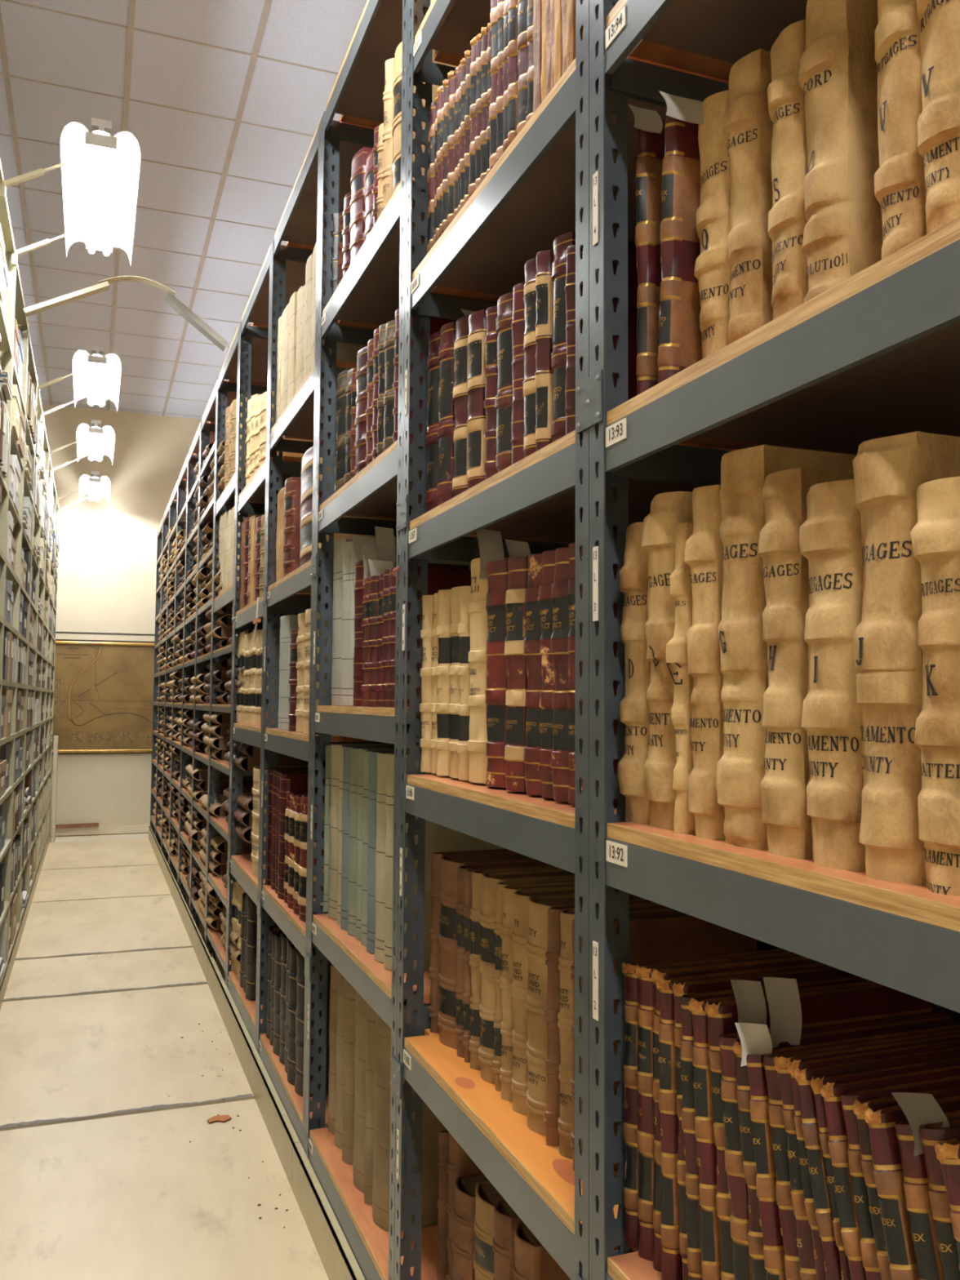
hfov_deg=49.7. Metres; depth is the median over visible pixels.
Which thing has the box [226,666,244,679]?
flat ledger
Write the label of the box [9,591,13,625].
box
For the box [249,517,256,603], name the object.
ledger
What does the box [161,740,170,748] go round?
flat ledger
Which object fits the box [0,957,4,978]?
paper stack
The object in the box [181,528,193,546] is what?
flat ledger
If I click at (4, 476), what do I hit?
ring binder
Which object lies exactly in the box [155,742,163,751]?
flat ledger
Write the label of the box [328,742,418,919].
ledger
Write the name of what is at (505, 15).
ledger
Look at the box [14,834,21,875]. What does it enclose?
ring binder
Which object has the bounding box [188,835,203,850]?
flat ledger
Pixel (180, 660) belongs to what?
flat ledger
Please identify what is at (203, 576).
flat ledger
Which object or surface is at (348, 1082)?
ledger
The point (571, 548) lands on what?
ledger
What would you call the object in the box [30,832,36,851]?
shelf
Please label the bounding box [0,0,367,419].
ceiling
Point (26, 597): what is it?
shelf
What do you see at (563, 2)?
ledger
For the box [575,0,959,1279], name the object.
storage rack
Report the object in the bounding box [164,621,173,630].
flat ledger
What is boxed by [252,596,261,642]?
tag
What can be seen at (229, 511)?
ledger
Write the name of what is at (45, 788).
ring binder
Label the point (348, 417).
ledger
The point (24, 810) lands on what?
paper stack
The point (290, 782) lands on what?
ledger
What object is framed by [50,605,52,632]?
ring binder
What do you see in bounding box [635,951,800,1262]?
ledger
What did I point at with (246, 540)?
ledger
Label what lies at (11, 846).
ring binder
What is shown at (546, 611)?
ledger
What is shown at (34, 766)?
ring binder
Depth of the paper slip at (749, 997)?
1.12 m
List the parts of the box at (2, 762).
lid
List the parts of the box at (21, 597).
lid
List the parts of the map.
rod, rod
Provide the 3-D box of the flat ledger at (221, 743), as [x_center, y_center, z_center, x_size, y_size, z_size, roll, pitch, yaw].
[-1.311,0.553,5.661,0.369,0.065,0.566,2,-4,-19]
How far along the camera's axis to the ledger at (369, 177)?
2.71 m
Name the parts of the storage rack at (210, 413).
post, post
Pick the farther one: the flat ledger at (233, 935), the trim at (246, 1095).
the flat ledger at (233, 935)
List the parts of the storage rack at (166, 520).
post, post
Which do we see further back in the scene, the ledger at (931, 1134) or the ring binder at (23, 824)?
the ring binder at (23, 824)
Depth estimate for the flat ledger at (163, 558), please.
9.86 m
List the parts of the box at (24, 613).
lid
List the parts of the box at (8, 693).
lid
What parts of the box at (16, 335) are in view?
lid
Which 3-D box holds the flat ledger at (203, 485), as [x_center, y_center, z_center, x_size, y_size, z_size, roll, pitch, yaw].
[-1.630,-0.962,6.650,0.368,0.065,0.607,2,-4,-20]
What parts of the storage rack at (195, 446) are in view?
post, post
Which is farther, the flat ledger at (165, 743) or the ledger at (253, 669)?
the flat ledger at (165, 743)
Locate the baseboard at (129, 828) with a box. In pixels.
[48,825,150,835]
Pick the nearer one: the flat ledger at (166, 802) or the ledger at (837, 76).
the ledger at (837, 76)
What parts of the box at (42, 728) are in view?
lid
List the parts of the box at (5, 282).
lid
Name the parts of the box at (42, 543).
lid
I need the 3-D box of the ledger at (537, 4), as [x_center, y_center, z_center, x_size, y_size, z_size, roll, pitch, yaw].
[0.228,-0.949,1.723,0.303,0.319,0.028,2,-4,-21]
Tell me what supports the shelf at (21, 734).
attached to the unit at (26, 545)
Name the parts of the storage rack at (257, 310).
splice plate, splice plate, post, post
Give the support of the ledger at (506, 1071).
on the storage rack at (536, 193)
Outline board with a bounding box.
[50,735,57,842]
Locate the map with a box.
[52,639,173,754]
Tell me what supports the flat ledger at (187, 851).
on the flat ledger at (195, 869)
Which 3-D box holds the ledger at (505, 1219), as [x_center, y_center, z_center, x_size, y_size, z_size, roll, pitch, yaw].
[0.165,1.159,1.859,0.304,0.308,0.071,2,-4,-21]
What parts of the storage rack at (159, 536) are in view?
post, post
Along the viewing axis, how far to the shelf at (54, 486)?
9.22 m
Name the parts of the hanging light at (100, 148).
mounting arm, mounting arm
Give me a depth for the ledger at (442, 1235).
2.10 m
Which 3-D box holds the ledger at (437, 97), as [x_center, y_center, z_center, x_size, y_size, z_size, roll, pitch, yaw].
[0.046,-0.950,2.209,0.303,0.376,0.024,2,-4,-21]
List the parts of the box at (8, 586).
lid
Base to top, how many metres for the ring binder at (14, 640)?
0.206 m
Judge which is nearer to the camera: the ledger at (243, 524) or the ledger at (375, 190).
the ledger at (375, 190)
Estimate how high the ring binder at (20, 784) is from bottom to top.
0.206 m
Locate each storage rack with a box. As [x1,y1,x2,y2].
[150,516,168,835]
[155,498,186,848]
[160,479,207,874]
[168,453,209,893]
[177,421,253,922]
[189,380,266,956]
[204,323,325,984]
[226,242,313,1048]
[256,117,418,1152]
[303,0,568,1279]
[389,0,781,1279]
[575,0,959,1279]
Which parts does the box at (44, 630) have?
lid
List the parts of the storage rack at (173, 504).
post, post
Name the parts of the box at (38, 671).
lid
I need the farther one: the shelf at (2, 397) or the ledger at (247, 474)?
the ledger at (247, 474)
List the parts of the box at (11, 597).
lid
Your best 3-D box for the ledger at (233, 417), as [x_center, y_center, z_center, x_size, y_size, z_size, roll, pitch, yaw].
[-1.089,-0.975,5.165,0.304,0.411,0.096,2,-4,-21]
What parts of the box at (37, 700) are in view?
lid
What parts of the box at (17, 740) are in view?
lid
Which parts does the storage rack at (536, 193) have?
splice plate, splice plate, post, post, panel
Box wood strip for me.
[55,822,98,828]
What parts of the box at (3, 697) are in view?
lid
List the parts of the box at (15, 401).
lid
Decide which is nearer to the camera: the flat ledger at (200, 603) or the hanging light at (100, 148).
the hanging light at (100, 148)
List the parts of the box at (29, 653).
lid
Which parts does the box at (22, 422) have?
lid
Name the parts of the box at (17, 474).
lid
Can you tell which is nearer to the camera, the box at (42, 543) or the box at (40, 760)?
the box at (42, 543)
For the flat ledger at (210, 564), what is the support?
on the flat ledger at (218, 566)
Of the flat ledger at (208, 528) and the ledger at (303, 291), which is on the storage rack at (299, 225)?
the ledger at (303, 291)
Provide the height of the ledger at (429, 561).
0.441 m
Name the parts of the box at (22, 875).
lid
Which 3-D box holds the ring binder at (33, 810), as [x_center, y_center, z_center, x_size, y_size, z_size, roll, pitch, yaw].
[-3.230,1.281,7.148,0.288,0.211,0.074,2,-4,-21]
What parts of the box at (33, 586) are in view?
lid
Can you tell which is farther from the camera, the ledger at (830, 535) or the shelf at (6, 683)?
the shelf at (6, 683)
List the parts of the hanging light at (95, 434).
mounting arm, mounting arm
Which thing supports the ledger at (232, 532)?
on the storage rack at (229, 370)
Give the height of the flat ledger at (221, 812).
0.065 m
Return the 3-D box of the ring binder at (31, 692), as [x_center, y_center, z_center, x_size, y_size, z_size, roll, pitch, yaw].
[-2.894,0.422,6.321,0.288,0.212,0.090,2,-4,-21]
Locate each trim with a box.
[0,833,48,1008]
[0,1093,253,1127]
[0,1098,252,1131]
[3,982,206,999]
[15,945,191,959]
[55,631,154,641]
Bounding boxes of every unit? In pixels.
[0,161,16,724]
[0,262,28,986]
[7,330,37,966]
[19,382,44,924]
[28,422,48,895]
[35,459,53,872]
[41,475,56,854]
[45,495,59,841]
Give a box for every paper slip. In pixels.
[352,535,375,587]
[361,546,377,585]
[368,559,393,576]
[374,526,395,567]
[460,308,474,315]
[476,528,504,579]
[504,538,530,557]
[627,103,662,133]
[659,90,704,124]
[730,979,767,1038]
[734,1022,772,1066]
[763,977,802,1048]
[891,1092,950,1155]
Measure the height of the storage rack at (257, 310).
3.163 m
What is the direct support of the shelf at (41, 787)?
attached to the unit at (46, 595)
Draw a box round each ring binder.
[0,400,5,466]
[0,402,4,462]
[0,409,8,475]
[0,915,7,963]
[2,432,8,477]
[2,630,6,679]
[4,633,8,679]
[7,633,13,680]
[10,635,13,680]
[10,845,13,893]
[11,638,16,681]
[11,841,15,888]
[11,848,14,892]
[12,791,16,835]
[12,840,17,886]
[13,788,17,832]
[14,787,17,831]
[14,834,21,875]
[15,839,19,880]
[16,784,20,826]
[17,640,19,682]
[17,641,21,683]
[18,783,22,822]
[19,642,22,683]
[21,644,23,683]
[22,646,25,684]
[22,822,26,861]
[22,822,27,859]
[22,824,25,860]
[22,826,24,867]
[24,769,32,804]
[26,371,29,416]
[26,378,31,420]
[26,694,28,728]
[27,692,29,727]
[28,382,33,427]
[28,692,31,727]
[29,386,34,431]
[29,692,31,726]
[30,394,35,434]
[30,845,34,880]
[31,393,35,438]
[31,513,34,549]
[31,692,33,725]
[31,808,35,840]
[31,812,32,843]
[32,404,36,444]
[32,764,35,797]
[33,466,36,503]
[34,464,37,506]
[34,806,35,837]
[35,419,39,457]
[35,469,38,508]
[35,839,37,870]
[36,474,39,513]
[36,618,39,649]
[36,836,39,865]
[37,797,39,830]
[38,433,41,470]
[38,479,42,517]
[38,831,40,860]
[39,622,40,651]
[39,796,40,825]
[40,622,42,652]
[41,824,43,850]
[42,450,44,484]
[42,817,45,845]
[43,783,47,810]
[43,786,44,813]
[44,469,48,502]
[44,787,46,812]
[45,558,50,588]
[46,664,48,688]
[47,527,50,551]
[47,781,48,805]
[48,488,51,516]
[49,607,51,631]
[50,536,53,560]
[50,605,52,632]
[51,533,54,562]
[52,641,54,663]
[53,543,55,567]
[53,614,55,637]
[55,517,57,542]
[56,524,58,546]
[57,528,59,551]
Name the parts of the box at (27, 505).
lid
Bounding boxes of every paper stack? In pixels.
[0,334,1,374]
[0,369,11,404]
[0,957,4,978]
[22,508,27,528]
[22,890,27,907]
[23,786,30,808]
[23,797,26,814]
[24,442,31,480]
[27,475,33,490]
[29,865,31,886]
[32,537,37,556]
[35,437,41,464]
[35,545,40,564]
[38,597,40,613]
[38,601,42,613]
[39,464,44,479]
[42,477,46,492]
[44,477,47,500]
[54,556,57,572]
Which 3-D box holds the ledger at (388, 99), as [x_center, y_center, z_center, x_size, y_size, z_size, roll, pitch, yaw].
[-0.098,-1.207,2.601,0.304,0.444,0.042,2,-4,-21]
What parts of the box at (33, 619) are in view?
lid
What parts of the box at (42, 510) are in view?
lid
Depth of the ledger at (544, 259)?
1.61 m
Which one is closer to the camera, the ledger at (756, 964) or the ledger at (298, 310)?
the ledger at (756, 964)
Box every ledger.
[152,808,161,819]
[153,786,161,796]
[153,802,161,813]
[154,773,162,782]
[154,780,162,789]
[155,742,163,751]
[156,651,165,659]
[156,657,165,665]
[156,695,164,702]
[156,719,164,726]
[157,613,166,623]
[157,627,166,635]
[157,644,173,652]
[158,560,168,573]
[158,620,166,628]
[159,573,165,583]
[159,786,169,799]
[159,819,168,832]
[160,553,168,565]
[160,753,170,763]
[160,781,169,791]
[160,796,169,805]
[160,813,168,826]
[160,826,168,839]
[161,680,172,688]
[161,695,172,702]
[161,721,171,728]
[161,728,171,737]
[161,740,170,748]
[161,762,170,770]
[162,661,173,669]
[162,688,172,695]
[162,748,170,755]
[163,627,172,636]
[163,653,173,662]
[163,713,172,721]
[164,561,173,574]
[164,580,174,593]
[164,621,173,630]
[164,646,173,654]
[165,526,173,540]
[165,553,174,565]
[165,586,174,598]
[165,605,174,615]
[165,613,173,622]
[165,838,177,856]
[166,542,175,554]
[166,573,174,584]
[166,817,176,831]
[167,547,174,559]
[167,767,183,779]
[167,781,178,794]
[168,670,209,679]
[168,679,182,687]
[168,686,182,694]
[168,715,181,723]
[168,724,181,733]
[168,732,181,741]
[168,744,186,755]
[168,752,203,763]
[168,760,190,770]
[168,789,178,800]
[168,796,178,808]
[168,804,178,817]
[168,826,177,838]
[168,833,177,848]
[169,694,182,702]
[169,707,181,715]
[170,620,182,630]
[170,632,189,644]
[171,605,183,616]
[171,612,183,622]
[171,657,180,666]
[172,547,182,562]
[172,559,196,575]
[172,565,194,581]
[172,643,182,649]
[172,648,182,657]
[173,529,188,545]
[173,537,185,552]
[173,575,184,586]
[173,582,182,594]
[174,837,189,857]
[175,791,190,806]
[175,799,189,813]
[175,808,188,822]
[175,846,187,864]
[176,717,193,727]
[176,817,187,832]
[176,831,187,849]
[176,856,189,874]
[177,652,192,663]
[177,675,194,686]
[177,693,193,702]
[177,726,192,736]
[177,734,192,746]
[177,773,191,788]
[178,709,236,718]
[179,591,195,607]
[179,601,195,616]
[179,635,195,645]
[179,684,192,693]
[180,643,195,653]
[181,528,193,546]
[182,568,193,582]
[182,583,195,598]
[182,611,193,622]
[183,819,203,842]
[185,763,253,781]
[185,810,211,831]
[185,873,201,899]
[186,719,207,731]
[186,775,253,791]
[186,783,224,801]
[186,848,199,868]
[186,857,201,879]
[187,728,207,742]
[187,803,206,820]
[187,866,201,885]
[188,683,209,693]
[188,739,208,752]
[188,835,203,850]
[189,693,208,703]
[190,626,208,639]
[190,646,208,658]
[190,673,208,684]
[191,566,211,586]
[191,596,208,613]
[191,635,210,648]
[192,532,217,555]
[192,552,207,569]
[192,587,210,604]
[193,474,210,500]
[193,493,212,518]
[193,506,206,527]
[193,520,217,543]
[193,542,212,561]
[193,578,209,594]
[194,442,213,474]
[195,455,208,479]
[195,484,212,506]
[197,888,222,918]
[197,897,222,929]
[198,794,228,817]
[198,848,226,876]
[199,836,251,864]
[199,870,219,898]
[200,722,230,737]
[200,826,251,853]
[200,880,225,910]
[202,680,231,693]
[202,711,235,724]
[202,733,230,749]
[203,613,270,633]
[204,601,238,621]
[204,626,248,643]
[204,638,230,653]
[204,669,231,682]
[204,692,231,704]
[204,746,229,759]
[205,571,220,592]
[206,657,231,671]
[207,450,225,483]
[207,553,219,570]
[207,561,220,580]
[207,582,222,599]
[208,464,224,493]
[208,476,224,502]
[208,534,220,550]
[209,440,225,469]
[217,514,221,595]
[219,512,224,594]
[219,907,238,946]
[220,922,240,963]
[220,934,231,952]
[222,511,228,591]
[222,785,253,813]
[222,799,252,826]
[222,873,232,892]
[223,406,230,488]
[223,751,317,771]
[224,679,243,692]
[225,814,252,843]
[226,508,231,587]
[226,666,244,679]
[226,693,236,703]
[226,741,318,757]
[227,655,237,667]
[228,402,232,480]
[228,626,279,644]
[230,399,236,479]
[230,506,262,585]
[230,880,236,970]
[233,881,239,973]
[234,394,253,470]
[235,635,239,722]
[235,884,246,979]
[237,632,241,723]
[239,519,245,609]
[239,631,250,723]
[239,893,245,988]
[242,633,249,724]
[243,516,250,607]
[243,893,248,992]
[244,398,251,485]
[244,895,277,1000]
[246,515,260,604]
[247,631,252,724]
[248,393,260,479]
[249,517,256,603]
[249,629,261,724]
[250,765,308,879]
[253,394,261,472]
[254,515,261,600]
[254,631,260,725]
[258,391,313,466]
[258,513,320,597]
[258,629,279,726]
[265,925,281,1039]
[266,767,308,885]
[269,930,282,1045]
[271,768,317,889]
[272,931,283,1056]
[275,315,281,421]
[275,486,284,581]
[275,770,318,893]
[277,772,324,899]
[278,614,297,729]
[279,933,291,1065]
[280,309,284,415]
[282,303,288,411]
[283,476,301,577]
[283,792,292,902]
[284,938,294,1073]
[286,792,316,909]
[286,942,315,1085]
[287,291,297,404]
[288,628,297,731]
[293,795,302,915]
[294,950,331,1097]
[295,285,303,392]
[295,612,305,732]
[297,794,324,921]
[298,284,305,387]
[299,441,396,566]
[302,608,332,734]
[303,253,312,380]
[311,236,374,368]
[322,745,331,911]
[327,964,337,1133]
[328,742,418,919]
[331,213,340,294]
[331,537,396,705]
[334,368,351,492]
[334,969,344,1149]
[337,212,343,284]
[337,746,343,924]
[340,541,351,705]
[340,745,417,930]
[342,191,351,276]
[342,977,355,1164]
[343,368,351,484]
[347,746,394,936]
[348,146,373,267]
[348,541,471,705]
[349,367,356,478]
[352,991,367,1192]
[353,560,469,706]
[354,346,367,474]
[355,747,408,940]
[360,578,364,706]
[360,750,408,946]
[362,577,370,706]
[364,150,373,239]
[364,337,373,465]
[364,1003,375,1204]
[366,751,408,954]
[367,575,378,706]
[371,125,379,226]
[371,328,379,460]
[372,1000,446,1231]
[374,751,408,962]
[375,573,383,706]
[376,123,384,219]
[376,324,386,456]
[381,568,390,706]
[382,57,395,210]
[383,320,395,450]
[383,753,505,970]
[387,567,471,706]
[391,40,457,195]
[392,308,457,442]
[419,595,433,772]
[425,330,440,511]
[426,108,431,253]
[428,102,435,251]
[428,848,514,1033]
[429,593,438,773]
[433,94,438,244]
[435,85,441,241]
[435,589,451,775]
[435,1129,448,1279]
[436,321,456,505]
[437,852,539,1049]
[439,85,444,236]
[441,79,448,233]
[445,1132,481,1279]
[446,70,456,226]
[448,585,469,777]
[452,315,469,497]
[452,1172,488,1279]
[453,66,459,217]
[455,861,551,1057]
[456,586,471,780]
[457,64,461,213]
[459,57,466,210]
[462,865,552,1062]
[463,49,471,204]
[466,309,487,488]
[467,557,509,783]
[468,36,476,197]
[468,82,471,198]
[469,866,559,1070]
[472,1181,504,1279]
[474,33,482,190]
[478,868,574,1084]
[480,26,488,183]
[484,306,497,479]
[484,559,508,787]
[485,22,491,174]
[488,0,497,170]
[492,1199,523,1279]
[493,877,574,1091]
[495,291,513,472]
[496,0,504,161]
[499,881,574,1102]
[502,0,508,153]
[504,555,528,791]
[506,0,518,147]
[511,282,524,464]
[511,886,617,1115]
[512,1222,631,1279]
[516,0,528,134]
[523,257,537,457]
[523,553,542,795]
[525,0,533,123]
[525,891,648,1136]
[533,0,542,113]
[534,249,553,451]
[538,550,555,798]
[540,0,546,102]
[544,0,551,97]
[544,900,654,1146]
[550,0,554,89]
[550,546,570,801]
[551,231,636,442]
[553,0,562,84]
[557,902,675,1159]
[561,0,566,75]
[564,244,638,435]
[565,0,614,69]
[567,542,617,804]
[569,910,756,1171]
[617,521,650,823]
[622,948,787,1248]
[635,119,665,395]
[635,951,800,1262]
[641,491,693,830]
[651,955,819,1271]
[656,962,830,1279]
[657,116,702,383]
[666,522,694,834]
[672,966,857,1279]
[680,975,868,1279]
[684,484,725,839]
[688,980,877,1279]
[693,89,730,359]
[705,983,933,1279]
[715,444,856,849]
[719,1008,948,1279]
[722,48,773,343]
[733,1014,959,1279]
[746,1024,959,1279]
[757,467,853,858]
[763,1028,959,1279]
[767,19,808,319]
[773,1033,959,1279]
[786,1039,959,1279]
[794,1047,959,1279]
[798,0,883,302]
[800,479,866,871]
[810,1057,959,1279]
[819,1065,959,1279]
[840,1075,959,1279]
[852,431,959,884]
[853,1085,959,1279]
[864,1094,959,1279]
[874,0,926,259]
[894,1110,959,1279]
[911,476,959,896]
[916,0,959,235]
[919,1118,959,1279]
[934,1140,959,1269]
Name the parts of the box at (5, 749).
lid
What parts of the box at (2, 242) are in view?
lid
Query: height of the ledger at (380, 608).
0.320 m
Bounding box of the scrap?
[207,1115,231,1124]
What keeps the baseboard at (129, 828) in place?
attached to the wall
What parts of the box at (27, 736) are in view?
lid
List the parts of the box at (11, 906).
lid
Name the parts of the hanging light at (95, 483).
mounting arm, mounting arm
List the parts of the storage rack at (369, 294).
splice plate, splice plate, post, post, panel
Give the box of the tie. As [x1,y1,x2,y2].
[22,275,228,351]
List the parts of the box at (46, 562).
lid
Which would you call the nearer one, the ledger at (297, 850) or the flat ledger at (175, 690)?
the ledger at (297, 850)
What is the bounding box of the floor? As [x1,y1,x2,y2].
[0,833,328,1279]
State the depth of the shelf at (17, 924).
5.48 m
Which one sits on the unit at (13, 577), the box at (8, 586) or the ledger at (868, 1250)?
the box at (8, 586)
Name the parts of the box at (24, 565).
lid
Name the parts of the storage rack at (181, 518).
post, post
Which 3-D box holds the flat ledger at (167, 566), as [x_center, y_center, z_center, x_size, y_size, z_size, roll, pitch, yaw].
[-2.616,-0.626,9.245,0.369,0.065,0.563,2,-4,-19]
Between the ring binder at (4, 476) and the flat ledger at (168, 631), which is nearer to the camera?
the ring binder at (4, 476)
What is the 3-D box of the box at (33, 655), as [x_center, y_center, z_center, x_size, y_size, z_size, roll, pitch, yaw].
[-2.946,0.181,6.419,0.316,0.200,0.257,2,-4,-21]
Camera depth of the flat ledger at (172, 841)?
7.95 m
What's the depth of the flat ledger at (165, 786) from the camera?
8.90 m
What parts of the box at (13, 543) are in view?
lid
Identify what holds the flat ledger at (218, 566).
on the flat ledger at (216, 579)
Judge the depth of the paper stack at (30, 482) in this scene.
5.69 m
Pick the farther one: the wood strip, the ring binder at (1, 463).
the wood strip
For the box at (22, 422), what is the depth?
4.83 m
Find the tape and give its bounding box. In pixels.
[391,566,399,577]
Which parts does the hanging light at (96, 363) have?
mounting arm, mounting arm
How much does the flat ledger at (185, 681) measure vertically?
0.063 m
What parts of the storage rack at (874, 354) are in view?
splice plate, splice plate, post, panel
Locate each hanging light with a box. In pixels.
[0,117,140,266]
[36,346,120,422]
[48,419,115,476]
[56,471,110,515]
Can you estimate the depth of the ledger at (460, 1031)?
1.97 m
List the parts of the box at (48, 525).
lid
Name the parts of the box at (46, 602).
lid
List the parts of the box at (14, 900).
lid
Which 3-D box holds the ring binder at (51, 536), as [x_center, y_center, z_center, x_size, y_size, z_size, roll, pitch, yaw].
[-3.751,-0.775,8.706,0.288,0.205,0.063,2,-4,-21]
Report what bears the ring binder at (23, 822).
on the unit at (34, 566)
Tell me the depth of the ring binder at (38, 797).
7.75 m
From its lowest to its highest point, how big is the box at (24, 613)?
0.200 m
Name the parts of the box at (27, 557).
lid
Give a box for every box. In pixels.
[0,223,4,299]
[0,257,8,320]
[0,484,1,504]
[0,695,5,738]
[0,742,10,790]
[0,759,6,797]
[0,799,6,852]
[0,816,1,836]
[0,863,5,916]
[1,689,13,737]
[4,579,12,623]
[6,511,13,564]
[8,454,15,498]
[8,905,12,951]
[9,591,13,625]
[9,893,17,944]
[10,536,16,571]
[11,384,21,440]
[12,454,21,513]
[13,319,19,371]
[13,738,20,782]
[15,690,21,733]
[16,405,25,457]
[17,329,23,392]
[17,747,22,777]
[18,591,23,635]
[19,696,24,730]
[20,546,23,583]
[20,873,23,912]
[22,496,31,542]
[22,559,26,589]
[22,600,27,638]
[23,551,31,595]
[25,735,30,770]
[26,731,31,764]
[27,651,31,684]
[29,606,32,643]
[30,569,32,598]
[30,653,34,685]
[31,578,35,604]
[31,612,34,644]
[33,728,36,760]
[34,698,39,723]
[35,662,37,683]
[35,663,41,687]
[35,734,39,759]
[38,764,40,788]
[39,537,44,572]
[39,759,41,786]
[40,495,44,532]
[40,693,44,720]
[40,727,44,753]
[41,662,44,688]
[42,627,45,655]
[42,661,45,688]
[43,504,47,539]
[44,559,48,586]
[44,600,48,624]
[44,751,46,777]
[46,517,50,548]
[47,484,49,511]
[49,490,53,523]
[49,575,53,596]
[49,700,52,716]
[50,670,52,689]
[51,503,53,529]
[53,510,55,533]
[53,515,56,537]
[53,582,57,608]
[53,584,55,604]
[54,560,57,578]
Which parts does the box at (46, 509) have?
lid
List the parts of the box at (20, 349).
lid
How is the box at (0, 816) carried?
on the unit at (13, 577)
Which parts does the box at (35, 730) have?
lid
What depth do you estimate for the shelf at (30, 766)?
6.38 m
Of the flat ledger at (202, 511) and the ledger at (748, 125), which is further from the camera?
the flat ledger at (202, 511)
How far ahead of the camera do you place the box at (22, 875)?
6.14 m
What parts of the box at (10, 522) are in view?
lid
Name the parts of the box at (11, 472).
lid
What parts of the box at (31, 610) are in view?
lid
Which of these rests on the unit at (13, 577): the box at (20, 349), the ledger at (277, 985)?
the box at (20, 349)
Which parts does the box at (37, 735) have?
lid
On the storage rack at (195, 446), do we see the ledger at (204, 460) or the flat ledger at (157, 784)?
the ledger at (204, 460)
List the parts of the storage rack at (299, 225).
splice plate, splice plate, post, post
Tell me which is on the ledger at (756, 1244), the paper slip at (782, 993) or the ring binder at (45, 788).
the paper slip at (782, 993)
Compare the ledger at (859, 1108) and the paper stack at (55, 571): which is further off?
the paper stack at (55, 571)
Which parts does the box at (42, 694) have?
lid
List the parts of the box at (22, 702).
lid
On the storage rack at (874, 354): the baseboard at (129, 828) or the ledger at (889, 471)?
the ledger at (889, 471)
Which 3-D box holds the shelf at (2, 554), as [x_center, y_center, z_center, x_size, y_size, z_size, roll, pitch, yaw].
[-2.000,-0.360,3.788,0.419,0.024,0.867,2,-4,-21]
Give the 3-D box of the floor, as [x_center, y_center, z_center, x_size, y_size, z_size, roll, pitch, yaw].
[-0.658,1.624,3.491,5.100,0.030,15.960,2,-4,-21]
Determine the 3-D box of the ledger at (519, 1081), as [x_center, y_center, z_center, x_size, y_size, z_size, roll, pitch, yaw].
[0.196,0.609,1.763,0.304,0.365,0.064,2,-4,-21]
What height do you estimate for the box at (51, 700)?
0.153 m
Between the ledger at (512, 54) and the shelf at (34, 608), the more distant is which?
the shelf at (34, 608)
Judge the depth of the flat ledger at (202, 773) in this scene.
6.28 m
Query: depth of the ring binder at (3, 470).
4.00 m
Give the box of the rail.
[148,826,364,1279]
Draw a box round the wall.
[41,404,209,836]
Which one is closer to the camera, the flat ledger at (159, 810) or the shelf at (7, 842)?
the shelf at (7, 842)
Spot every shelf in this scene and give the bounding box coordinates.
[0,161,15,253]
[0,299,12,356]
[0,385,9,424]
[0,468,7,493]
[0,548,5,562]
[0,615,3,623]
[0,733,14,746]
[0,785,13,804]
[0,839,11,862]
[0,901,8,928]
[0,960,7,986]
[2,679,16,687]
[4,618,17,635]
[5,559,19,585]
[8,491,21,527]
[8,922,19,960]
[9,422,23,469]
[9,871,21,902]
[12,356,25,413]
[12,818,22,840]
[13,773,24,788]
[14,262,27,329]
[15,728,25,737]
[17,682,26,688]
[18,632,28,644]
[20,582,30,600]
[20,893,28,921]
[21,524,31,551]
[21,849,30,874]
[22,470,32,502]
[23,804,31,820]
[24,764,32,776]
[25,414,34,453]
[26,330,36,382]
[26,724,33,732]
[27,684,35,689]
[28,642,35,651]
[29,871,35,893]
[30,598,37,613]
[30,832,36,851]
[31,549,39,568]
[31,791,38,804]
[32,756,39,766]
[33,501,39,526]
[34,721,39,728]
[35,453,41,479]
[35,686,41,690]
[36,384,42,417]
[36,648,42,657]
[37,611,43,622]
[38,782,43,793]
[39,568,44,584]
[40,526,45,545]
[41,482,47,507]
[43,422,48,451]
[43,621,48,630]
[44,582,48,595]
[45,546,50,558]
[47,507,51,526]
[48,459,52,473]
[50,560,53,573]
[53,475,56,495]
[53,572,57,583]
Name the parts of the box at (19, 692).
lid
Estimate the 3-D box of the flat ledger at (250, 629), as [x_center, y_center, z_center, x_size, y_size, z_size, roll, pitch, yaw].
[-0.959,-0.008,4.858,0.368,0.060,0.706,2,-4,-20]
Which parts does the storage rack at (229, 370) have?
post, post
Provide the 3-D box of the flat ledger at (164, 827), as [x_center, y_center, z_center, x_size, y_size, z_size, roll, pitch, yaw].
[-2.601,1.621,9.077,0.369,0.060,0.632,2,-4,-22]
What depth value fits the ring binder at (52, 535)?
8.81 m
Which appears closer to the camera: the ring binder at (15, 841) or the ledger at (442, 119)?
the ledger at (442, 119)
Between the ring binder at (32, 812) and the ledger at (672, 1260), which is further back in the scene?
the ring binder at (32, 812)
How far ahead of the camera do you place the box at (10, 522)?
4.48 m
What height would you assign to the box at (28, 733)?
0.213 m
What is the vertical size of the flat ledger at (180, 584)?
0.061 m
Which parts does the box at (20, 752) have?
lid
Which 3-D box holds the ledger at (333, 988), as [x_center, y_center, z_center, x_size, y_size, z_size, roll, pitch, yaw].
[-0.263,1.146,2.956,0.342,0.452,0.086,2,-4,-21]
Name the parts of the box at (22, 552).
lid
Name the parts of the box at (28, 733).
lid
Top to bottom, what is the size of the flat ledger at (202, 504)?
0.065 m

